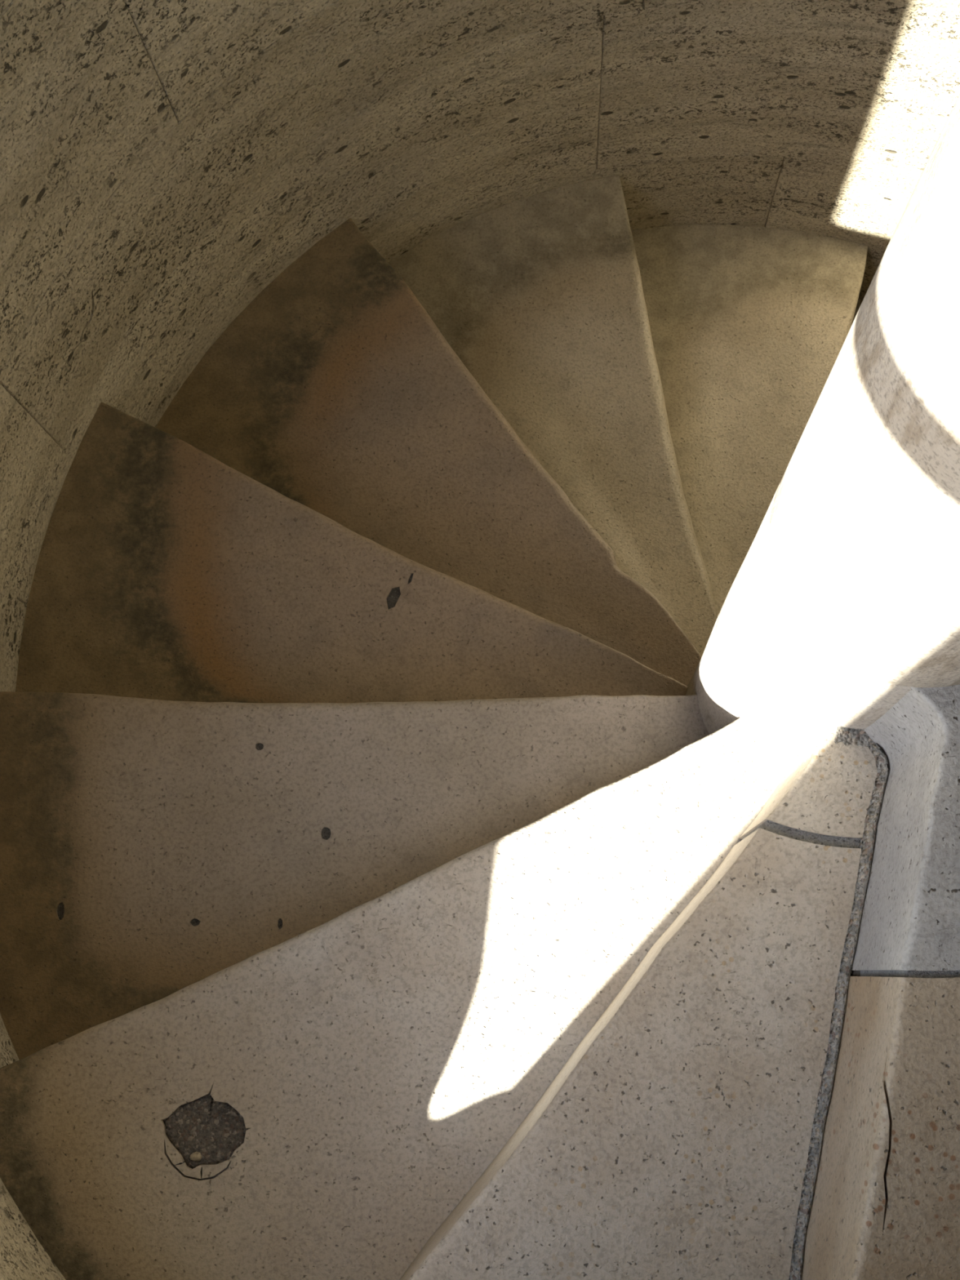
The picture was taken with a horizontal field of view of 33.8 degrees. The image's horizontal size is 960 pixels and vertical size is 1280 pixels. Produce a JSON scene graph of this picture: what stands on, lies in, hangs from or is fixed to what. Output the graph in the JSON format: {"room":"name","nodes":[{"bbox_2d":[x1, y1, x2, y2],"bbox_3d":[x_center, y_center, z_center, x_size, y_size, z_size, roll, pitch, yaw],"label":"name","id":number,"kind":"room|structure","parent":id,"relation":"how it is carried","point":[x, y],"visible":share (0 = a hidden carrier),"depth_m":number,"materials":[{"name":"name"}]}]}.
{"room":"spiral stairwell","nodes":[
{"label":"spiral stairwell","id":0,"kind":"room"},
{"bbox_2d":[0,0,959,1279],"bbox_3d":[0.301,-0.112,1.036,2.362,4.600,2.362,-1,78,3],"label":"wall","id":1,"kind":"structure","parent":0,"point":[163,162],"depth_m":2.06,"materials":[{"name":"stone"}]},
{"bbox_3d":[0.412,0.368,3.324,2.342,0.080,2.342,-1,78,3],"label":"floor","id":2,"kind":"structure","parent":0,"visible":0},
{"bbox_2d":[684,93,959,749],"bbox_3d":[0.311,-0.092,1.032,0.219,4.598,0.219,-1,78,3],"label":"column","id":3,"kind":"structure","parent":2,"relation":"on","point":[844,599],"depth_m":0.90,"materials":[{"name":"stone"}]},
{"bbox_2d":[0,175,959,1279],"bbox_3d":[0.339,0.052,1.818,1.846,2.600,1.846,-1,78,3],"label":"spiral staircase","id":4,"kind":"structure","parent":3,"relation":"attached to","point":[385,894],"depth_m":1.70,"materials":[{"name":"stone"}]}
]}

